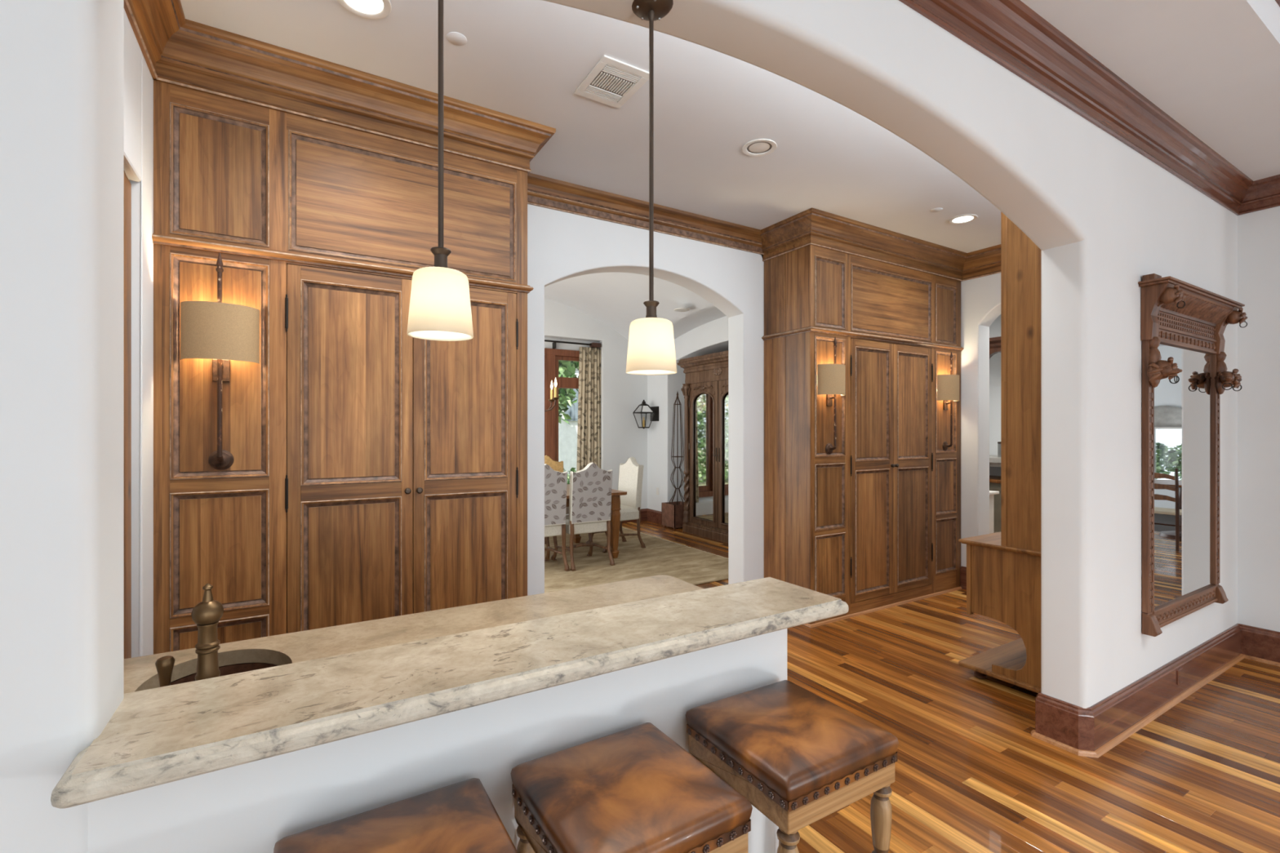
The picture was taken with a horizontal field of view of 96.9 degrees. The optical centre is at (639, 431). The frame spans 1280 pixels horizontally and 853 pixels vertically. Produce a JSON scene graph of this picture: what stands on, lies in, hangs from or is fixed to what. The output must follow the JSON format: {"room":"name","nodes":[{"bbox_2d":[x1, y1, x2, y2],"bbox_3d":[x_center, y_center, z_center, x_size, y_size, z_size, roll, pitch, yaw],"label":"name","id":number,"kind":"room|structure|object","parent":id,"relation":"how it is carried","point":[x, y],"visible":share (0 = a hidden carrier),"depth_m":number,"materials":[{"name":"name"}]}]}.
{"room":"home bar","nodes":[
{"label":"home bar","id":0,"kind":"room"},
{"bbox_2d":[124,9,153,657],"bbox_3d":[-1.770,-0.205,1.804,0.160,3.410,2.220,0,0,-31],"label":"wall","id":1,"kind":"structure","parent":0,"point":[138,79],"depth_m":2.14,"materials":[{"name":"white paint"}]},
{"bbox_2d":[124,170,131,658],"bbox_3d":[-1.688,0.285,1.640,0.130,2.442,1.055,0,0,-31],"label":"door","id":2,"kind":"structure","parent":1,"relation":"in","point":[127,185],"depth_m":2.08,"materials":[{"name":"brown wood"}]},
{"bbox_2d":[124,0,185,80],"bbox_3d":[-1.508,-1.540,1.640,0.118,0.220,1.628,0,0,-31],"label":"trim","id":3,"kind":"structure","parent":1,"relation":"attached to","point":[153,23],"depth_m":2.15,"materials":[{"name":"brown wood"}]},
{"bbox_2d":[544,337,598,351],"bbox_3d":[-1.700,-0.087,8.708,2.310,2.735,0.100,0,0,-31],"label":"wall","id":4,"kind":"structure","parent":0,"point":[547,344],"depth_m":8.97,"materials":[{"name":"white paint"}]},
{"bbox_2d":[544,347,579,461],"bbox_3d":[-1.666,-0.040,8.682,2.148,2.480,0.140,0,0,-31],"label":"window","id":5,"kind":"structure","parent":4,"relation":"in","point":[552,356],"depth_m":8.80,"materials":[{"name":"brown wood"}]},
{"bbox_2d":[544,339,600,348],"bbox_3d":[-1.623,-1.347,8.606,2.235,0.135,0.165,0,0,-31],"label":"curtain rod","id":6,"kind":"object","parent":4,"relation":"attached to","point":[597,345],"visible":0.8,"depth_m":8.93,"materials":[{"name":"black metal"}]},
{"bbox_2d":[576,346,600,471],"bbox_3d":[-0.823,0.066,9.057,0.434,2.808,0.066,0,0,-31],"label":"curtain","id":7,"kind":"object","parent":6,"relation":"hanging from","point":[588,431],"visible":0.6,"depth_m":9.05,"materials":[{"name":"beige fabric"}]},
{"bbox_2d":[180,0,1000,253],"bbox_3d":[0.865,-1.700,3.399,6.400,0.100,2.240,0,0,-31],"label":"ceiling","id":8,"kind":"structure","parent":0,"point":[527,60],"depth_m":2.94,"materials":[{"name":"paint"}]},
{"bbox_2d":[337,0,391,19],"bbox_3d":[-1.058,-1.649,2.165,0.200,0.011,0.200,0,0,-31],"label":"recessed light","id":9,"kind":"object","parent":8,"relation":"in","point":[368,9],"visible":1,"depth_m":2.20,"materials":[{"name":"white glass"}]},
{"bbox_2d":[446,31,466,45],"bbox_3d":[-0.770,-1.649,2.383,0.082,0.002,0.082,0,0,-31],"label":"cover plate","id":10,"kind":"object","parent":8,"relation":"attached to","point":[454,37],"visible":1,"depth_m":2.38,"materials":[{"name":"paint"}]},
{"bbox_2d":[573,54,648,108],"bbox_3d":[-0.131,-1.646,2.685,0.256,0.008,0.320,0,0,-31],"label":"ceiling vent","id":11,"kind":"object","parent":8,"relation":"in","point":[611,82],"visible":0.96,"depth_m":2.67,"materials":[{"name":"white metal"}]},
{"bbox_2d":[742,138,777,156],"bbox_3d":[0.694,-1.649,3.296,0.200,0.011,0.200,0,0,-31],"label":"recessed light","id":12,"kind":"object","parent":8,"relation":"in","point":[753,148],"visible":1,"depth_m":3.29,"materials":[{"name":"white plastic"}]},
{"bbox_2d":[930,207,942,212],"bbox_3d":[2.211,-1.649,4.226,0.082,0.002,0.082,0,0,-31],"label":"cover plate","id":13,"kind":"object","parent":8,"relation":"attached to","point":[935,210],"visible":1,"depth_m":4.22,"materials":[{"name":"paint"}]},
{"bbox_2d":[948,213,977,224],"bbox_3d":[2.511,-1.649,4.407,0.200,0.011,0.200,0,0,-31],"label":"recessed light","id":14,"kind":"object","parent":8,"relation":"in","point":[963,219],"visible":1,"depth_m":4.40,"materials":[{"name":"white glass"}]},
{"bbox_2d":[544,298,647,515],"bbox_3d":[-2.390,-0.375,8.197,6.400,3.750,0.300,0,0,-31],"label":"wall","id":15,"kind":"structure","parent":0,"point":[622,393],"depth_m":9.21,"materials":[{"name":"white paint"}]},
{"bbox_2d":[622,508,661,524],"bbox_3d":[-0.081,1.400,9.075,0.840,0.200,0.590,0,0,-31],"label":"baseboard","id":16,"kind":"structure","parent":15,"relation":"attached to","point":[646,514],"depth_m":9.39,"materials":[{"name":"brown wood"}]},
{"bbox_2d":[0,0,1237,852],"bbox_3d":[0.453,-0.225,1.763,8.600,3.450,0.193,0,0,-31],"label":"wall","id":17,"kind":"structure","parent":0,"point":[1102,216],"depth_m":1.22,"materials":[{"name":"white paint"}]},
{"bbox_2d":[407,0,473,341],"bbox_3d":[-0.430,-0.658,1.224,0.135,0.907,0.135,0,0,-31],"label":"pendant lamp","id":18,"kind":"object","parent":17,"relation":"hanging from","point":[440,307],"visible":1,"depth_m":1.19,"materials":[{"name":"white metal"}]},
{"bbox_2d":[50,577,848,808],"bbox_3d":[-0.183,0.500,1.329,1.642,0.040,0.327,0,0,-31],"label":"countertop","id":19,"kind":"structure","parent":17,"relation":"on","point":[163,735],"depth_m":1.10,"materials":[{"name":"stone"}]},
{"bbox_2d":[626,0,676,375],"bbox_3d":[0.030,-0.647,1.503,0.135,0.985,0.135,0,0,-31],"label":"pendant lamp","id":20,"kind":"object","parent":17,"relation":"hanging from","point":[651,347],"visible":1,"depth_m":1.48,"materials":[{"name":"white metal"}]},
{"bbox_2d":[898,0,1279,215],"bbox_3d":[0.497,-1.532,1.491,8.395,0.175,0.317,0,0,-31],"label":"trim","id":21,"kind":"structure","parent":17,"relation":"attached to","point":[1009,33],"depth_m":2.55,"materials":[{"name":"brown wood"}]},
{"bbox_2d":[1031,623,1279,757],"bbox_3d":[3.053,1.394,3.168,2.323,0.212,0.308,0,0,-26],"label":"baseboard","id":22,"kind":"structure","parent":17,"relation":"attached to","point":[1090,728],"depth_m":2.93,"materials":[{"name":"brown wood"}]},
{"bbox_2d":[1177,667,1182,684],"bbox_3d":[3.028,1.375,3.181,0.075,0.080,0.009,0,0,-31],"label":"outlet cover","id":23,"kind":"object","parent":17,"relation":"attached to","point":[1180,672],"visible":1,"depth_m":3.17,"materials":[{"name":"brown wood"}]},
{"bbox_2d":[1137,273,1247,636],"bbox_3d":[3.158,0.123,3.198,1.267,1.867,0.161,0,0,-31],"label":"wall mirror","id":24,"kind":"object","parent":17,"relation":"attached to","point":[1184,373],"visible":1,"depth_m":3.18,"materials":[{"name":"brown wood"}]},
{"bbox_2d":[544,271,726,340],"bbox_3d":[-0.544,-1.627,6.596,4.240,0.786,4.390,0,0,-31],"label":"ceiling","id":25,"kind":"structure","parent":0,"point":[615,299],"depth_m":7.85,"materials":[{"name":"paint"}]},
{"bbox_2d":[544,377,559,412],"bbox_3d":[-1.492,-1.045,6.753,1.007,1.771,1.008,0,0,-16],"label":"chandelier","id":26,"kind":"object","parent":25,"relation":"hanging from","point":[552,399],"visible":0.23,"depth_m":6.70,"materials":[{"name":"metal"}]},
{"bbox_2d":[550,389,553,399],"bbox_3d":[-1.099,-0.455,7.061,0.033,0.130,0.033,0,0,-31],"label":"candle","id":27,"kind":"object","parent":26,"relation":"on","point":[551,390],"depth_m":7.05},
{"bbox_2d":[554,386,556,397],"bbox_3d":[-0.996,-0.455,6.693,0.033,0.130,0.033,0,0,-31],"label":"candle","id":28,"kind":"object","parent":26,"relation":"on","point":[555,388],"depth_m":6.68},
{"bbox_2d":[673,307,689,311],"bbox_3d":[0.546,-1.580,7.402,0.210,0.012,0.210,0,0,-31],"label":"ceiling speaker","id":29,"kind":"object","parent":25,"relation":"attached to","point":[680,309],"visible":1,"depth_m":7.36,"materials":[{"name":"white plastic"}]},
{"bbox_2d":[527,204,764,595],"bbox_3d":[-0.478,-0.375,3.977,9.300,3.750,0.200,0,0,-31],"label":"wall","id":30,"kind":"structure","parent":0,"point":[562,246],"depth_m":4.36,"materials":[{"name":"white paint"}]},
{"bbox_2d":[527,173,764,254],"bbox_3d":[0.092,-1.567,4.154,2.280,0.165,0.088,0,0,-31],"label":"trim","id":31,"kind":"structure","parent":30,"relation":"attached to","point":[544,192],"depth_m":4.08,"materials":[{"name":"brown wood"}]},
{"bbox_2d":[647,315,728,511],"bbox_3d":[1.487,-0.375,7.826,0.550,3.750,4.350,0,0,-31],"label":"wall","id":32,"kind":"structure","parent":0,"point":[711,337],"depth_m":9.11,"materials":[{"name":"white paint"}]},
{"bbox_2d":[632,400,658,428],"bbox_3d":[0.099,-0.275,9.248,0.354,0.480,0.268,0,0,-31],"label":"wall lantern","id":33,"kind":"object","parent":32,"relation":"attached to","point":[653,411],"visible":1,"depth_m":9.22,"materials":[{"name":"black metal"}]},
{"bbox_2d":[622,520,1279,852],"bbox_3d":[3.280,1.530,5.298,17.500,0.060,15.068,0,0,-31],"label":"floor","id":34,"kind":"structure","parent":0,"point":[971,775],"depth_m":2.62,"materials":[{"name":"brown wood"}]},
{"bbox_2d":[151,18,555,654],"bbox_3d":[-1.363,-0.075,2.935,1.708,3.150,0.668,0,0,-31],"label":"tall cabinet","id":35,"kind":"object","parent":34,"relation":"on","point":[378,470],"visible":0.7,"depth_m":2.64,"materials":[{"name":"brown wood"}]},
{"bbox_2d":[180,252,259,470],"bbox_3d":[-1.767,-0.292,2.385,0.272,0.920,0.111,0,0,-31],"label":"wall sconce","id":36,"kind":"object","parent":35,"relation":"attached to","point":[220,332],"visible":1,"depth_m":2.36,"materials":[{"name":"fabric"}]},
{"bbox_2d":[273,777,518,852],"bbox_3d":[-0.388,1.092,0.917,0.357,0.816,0.361,0,0,-31],"label":"bar stool","id":37,"kind":"object","parent":34,"relation":"on","point":[460,817],"visible":1,"depth_m":0.98,"materials":[{"name":"leather"}]},
{"bbox_2d":[511,722,752,852],"bbox_3d":[-0.028,1.092,1.134,0.357,0.816,0.361,0,0,-32],"label":"bar stool","id":38,"kind":"object","parent":34,"relation":"on","point":[635,789],"visible":1,"depth_m":1.07,"materials":[{"name":"brown leather"}]},
{"bbox_2d":[544,527,728,592],"bbox_3d":[-0.942,1.492,6.671,3.398,0.013,3.510,0,0,-31],"label":"area rug","id":39,"kind":"object","parent":34,"relation":"on","point":[660,557],"visible":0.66,"depth_m":6.36,"materials":[{"name":"fabric"}]},
{"bbox_2d":[544,455,568,544],"bbox_3d":[-1.197,0.911,7.829,0.528,1.146,0.606,0,0,-31],"label":"dining chair","id":40,"kind":"object","parent":39,"relation":"on","point":[555,465],"visible":0.07,"depth_m":8.04,"materials":[{"name":"beige fabric"}]},
{"bbox_2d":[544,463,569,571],"bbox_3d":[-1.122,0.911,6.150,0.528,1.146,0.606,0,0,-31],"label":"dining chair","id":41,"kind":"object","parent":39,"relation":"on","point":[555,482],"visible":0.47,"depth_m":6.00,"materials":[{"name":"grey fabric"}]},
{"bbox_2d":[551,462,614,571],"bbox_3d":[-0.654,0.911,6.404,0.528,1.146,0.606,0,0,-31],"label":"dining chair","id":42,"kind":"object","parent":39,"relation":"on","point":[590,487],"visible":0.92,"depth_m":6.19,"materials":[{"name":"grey fabric"}]},
{"bbox_2d":[566,484,626,558],"bbox_3d":[-1.468,1.098,6.558,2.320,0.776,1.260,0,0,-31],"label":"dining table","id":43,"kind":"object","parent":39,"relation":"on","point":[615,495],"visible":0.11,"depth_m":6.62,"materials":[{"name":"brown wood"}]},
{"bbox_2d":[586,457,645,552],"bbox_3d":[-0.319,0.911,7.282,0.606,1.146,0.528,0,0,-32],"label":"dining chair","id":44,"kind":"object","parent":39,"relation":"on","point":[630,473],"visible":0.7,"depth_m":7.24,"materials":[{"name":"white fabric"}]},
{"bbox_2d":[661,501,684,528],"bbox_3d":[0.589,1.315,8.895,0.360,0.370,0.360,0,0,-31],"label":"planter box","id":45,"kind":"object","parent":34,"relation":"on","point":[672,515],"visible":0.73,"depth_m":8.73,"materials":[{"name":"wood"}]},
{"bbox_2d":[669,391,684,505],"bbox_3d":[0.589,0.275,8.895,0.241,1.830,0.242,0,0,25],"label":"obelisk","id":46,"kind":"object","parent":45,"relation":"on","point":[677,397],"visible":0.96,"depth_m":8.89,"materials":[{"name":"metal"}]},
{"bbox_2d":[676,350,728,542],"bbox_3d":[1.282,0.210,7.947,0.677,2.580,1.710,0,0,-31],"label":"armoire","id":47,"kind":"object","parent":34,"relation":"on","point":[704,389],"visible":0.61,"depth_m":8.04,"materials":[{"name":"brown wood"}]},
{"bbox_2d":[685,680,898,852],"bbox_3d":[0.355,1.092,1.369,0.357,0.816,0.361,0,0,-31],"label":"bar stool","id":48,"kind":"object","parent":34,"relation":"on","point":[799,757],"visible":0.93,"depth_m":1.27,"materials":[{"name":"brown leather"}]},
{"bbox_2d":[760,207,967,627],"bbox_3d":[2.034,-0.075,5.014,2.168,3.150,0.628,0,0,-31],"label":"tall cabinet","id":49,"kind":"object","parent":34,"relation":"on","point":[873,523],"visible":0.96,"depth_m":4.71,"materials":[{"name":"brown wood"}]},
{"bbox_2d":[817,337,845,454],"bbox_3d":[1.516,-0.277,4.419,0.272,0.920,0.111,0,0,-31],"label":"wall sconce","id":50,"kind":"object","parent":49,"relation":"attached to","point":[831,378],"visible":1,"depth_m":4.37,"materials":[{"name":"fabric"}]},
{"bbox_2d":[937,351,959,450],"bbox_3d":[2.872,-0.277,5.240,0.272,0.920,0.111,0,0,-31],"label":"wall sconce","id":51,"kind":"object","parent":49,"relation":"attached to","point":[948,385],"visible":1,"depth_m":5.19,"materials":[{"name":"fabric"}]},
{"bbox_2d":[989,490,999,533],"bbox_3d":[3.689,1.085,6.458,0.400,0.830,0.570,0,0,-31],"label":"side table","id":52,"kind":"object","parent":34,"relation":"on","point":[992,493],"visible":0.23,"depth_m":6.31,"materials":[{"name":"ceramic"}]},
{"bbox_2d":[989,475,1000,533],"bbox_3d":[4.841,1.055,7.138,0.715,0.890,2.100,0,0,-31],"label":"base cabinet","id":53,"kind":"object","parent":34,"relation":"on","point":[994,481],"depth_m":7.12,"materials":[{"name":"green paint"}]},
{"bbox_2d":[989,475,1000,483],"bbox_3d":[4.841,0.630,7.138,0.715,0.040,2.100,0,0,-31],"label":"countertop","id":54,"kind":"structure","parent":53,"relation":"on","point":[993,479],"depth_m":7.15,"materials":[{"name":"brown wood"}]},
{"bbox_2d":[958,211,1040,693],"bbox_3d":[2.804,-0.074,3.652,1.632,3.148,0.599,0,0,-31],"label":"hall tree","id":55,"kind":"object","parent":34,"relation":"on","point":[1003,568],"visible":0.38,"depth_m":3.22,"materials":[{"name":"brown wood"}]},
{"bbox_2d":[958,638,1040,693],"bbox_3d":[2.804,1.428,3.652,1.620,0.028,0.599,0,0,-31],"label":"shelf","id":56,"kind":"object","parent":55,"relation":"attached to","point":[1012,655],"depth_m":3.47,"materials":[{"name":"brown wood"}]},
{"bbox_3d":[-0.538,1.070,1.623,1.740,0.860,0.591,0,0,-31],"label":"base cabinet","id":57,"kind":"object","parent":34,"relation":"on","visible":0},
{"bbox_2d":[124,574,703,693],"bbox_3d":[-0.514,0.619,1.651,1.829,0.038,0.613,0,0,-31],"label":"countertop","id":58,"kind":"structure","parent":57,"relation":"on","point":[140,673],"depth_m":1.72,"materials":[{"name":"stone"}]},
{"bbox_2d":[155,582,223,687],"bbox_3d":[-0.940,0.457,1.196,0.116,0.287,0.168,0,0,-31],"label":"faucet","id":59,"kind":"object","parent":58,"relation":"on","point":[206,615],"visible":0.59,"depth_m":1.15,"materials":[{"name":"brown metal"}]},
{"bbox_2d":[170,662,279,684],"bbox_3d":[-1.029,0.715,1.382,0.319,0.152,0.391,0,0,-31],"label":"sink","id":60,"kind":"object","parent":58,"relation":"in","point":[245,667],"visible":0.06,"depth_m":1.55,"materials":[{"name":"orange metal"}]},
{"bbox_2d":[989,314,1000,475],"bbox_3d":[5.422,-0.150,7.022,0.150,3.300,4.000,0,0,-31],"label":"wall","id":61,"kind":"structure","parent":0,"point":[995,327],"depth_m":7.78,"materials":[{"name":"white paint"}]},
{"bbox_2d":[989,336,1000,359],"bbox_3d":[5.020,-1.040,6.867,0.700,0.280,1.550,0,0,-31],"label":"crown molding","id":62,"kind":"structure","parent":61,"relation":"attached to","point":[994,342],"depth_m":7.16,"materials":[{"name":"brown wood"}]},
{"bbox_2d":[989,454,1000,466],"bbox_3d":[4.851,0.390,7.145,0.700,0.120,1.800,0,0,-31],"label":"wall shelf","id":63,"kind":"object","parent":61,"relation":"attached to","point":[994,461],"visible":0.02,"depth_m":7.15,"materials":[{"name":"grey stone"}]},
{"bbox_2d":[997,441,1000,457],"bbox_3d":[4.568,0.223,7.131,0.120,0.215,0.118,0,0,-31],"label":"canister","id":64,"kind":"object","parent":63,"relation":"on","point":[998,442],"visible":0.2,"depth_m":7.12,"materials":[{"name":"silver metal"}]},
{"bbox_2d":[960,205,1279,631],"bbox_3d":[3.569,-0.225,4.749,0.235,3.450,2.710,0,0,-31],"label":"wall","id":65,"kind":"structure","parent":0,"point":[1258,232],"depth_m":3.75,"materials":[{"name":"white paint"}]},
{"bbox_2d":[960,566,966,590],"bbox_3d":[3.098,1.394,5.347,0.022,0.212,0.140,0,0,-31],"label":"baseboard","id":66,"kind":"structure","parent":65,"relation":"attached to","point":[963,569],"depth_m":5.38,"materials":[{"name":"brown wood"}]},
{"bbox_2d":[960,244,1000,281],"bbox_3d":[3.454,-1.540,4.667,0.118,0.220,1.668,0,0,-31],"label":"trim","id":67,"kind":"structure","parent":65,"relation":"attached to","point":[986,261],"depth_m":5.20,"materials":[{"name":"brown wood"}]},
{"bbox_2d":[1020,0,1279,181],"bbox_3d":[1.998,-1.810,-0.791,8.600,0.380,5.777,0,0,-31],"label":"ceiling","id":68,"kind":"structure","parent":0,"point":[1211,66],"depth_m":2.45,"materials":[{"name":"paint"}]},
{"label":"outside","id":69,"kind":"structure","parent":0,"visible":0},
{"bbox_3d":[-4.002,1.675,25.924,60.000,0.250,31.500,0,0,-31],"label":"ground","id":70,"kind":"structure","parent":69,"visible":0},
{"bbox_2d":[558,368,578,476],"bbox_3d":[0.789,-1.150,15.498,6.600,5.700,0.700,0,0,-31],"label":"house","id":71,"kind":"structure","parent":70,"relation":"on","point":[567,433],"depth_m":13.67,"materials":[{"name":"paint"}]},
{"bbox_2d":[558,360,578,425],"bbox_3d":[-1.916,-0.493,11.382,2.334,4.189,1.587,0,0,-31],"label":"magnolia tree","id":72,"kind":"object","parent":70,"relation":"on","point":[566,368],"visible":0.07,"depth_m":11.22,"materials":[{"name":"green plant"}]},
{"bbox_2d":[563,467,576,484],"bbox_3d":[-1.843,1.227,12.343,1.989,0.984,1.213,0,0,-31],"label":"shrub","id":73,"kind":"object","parent":70,"relation":"on","point":[572,469],"visible":0.03,"depth_m":12.28,"materials":[{"name":"green plant"}]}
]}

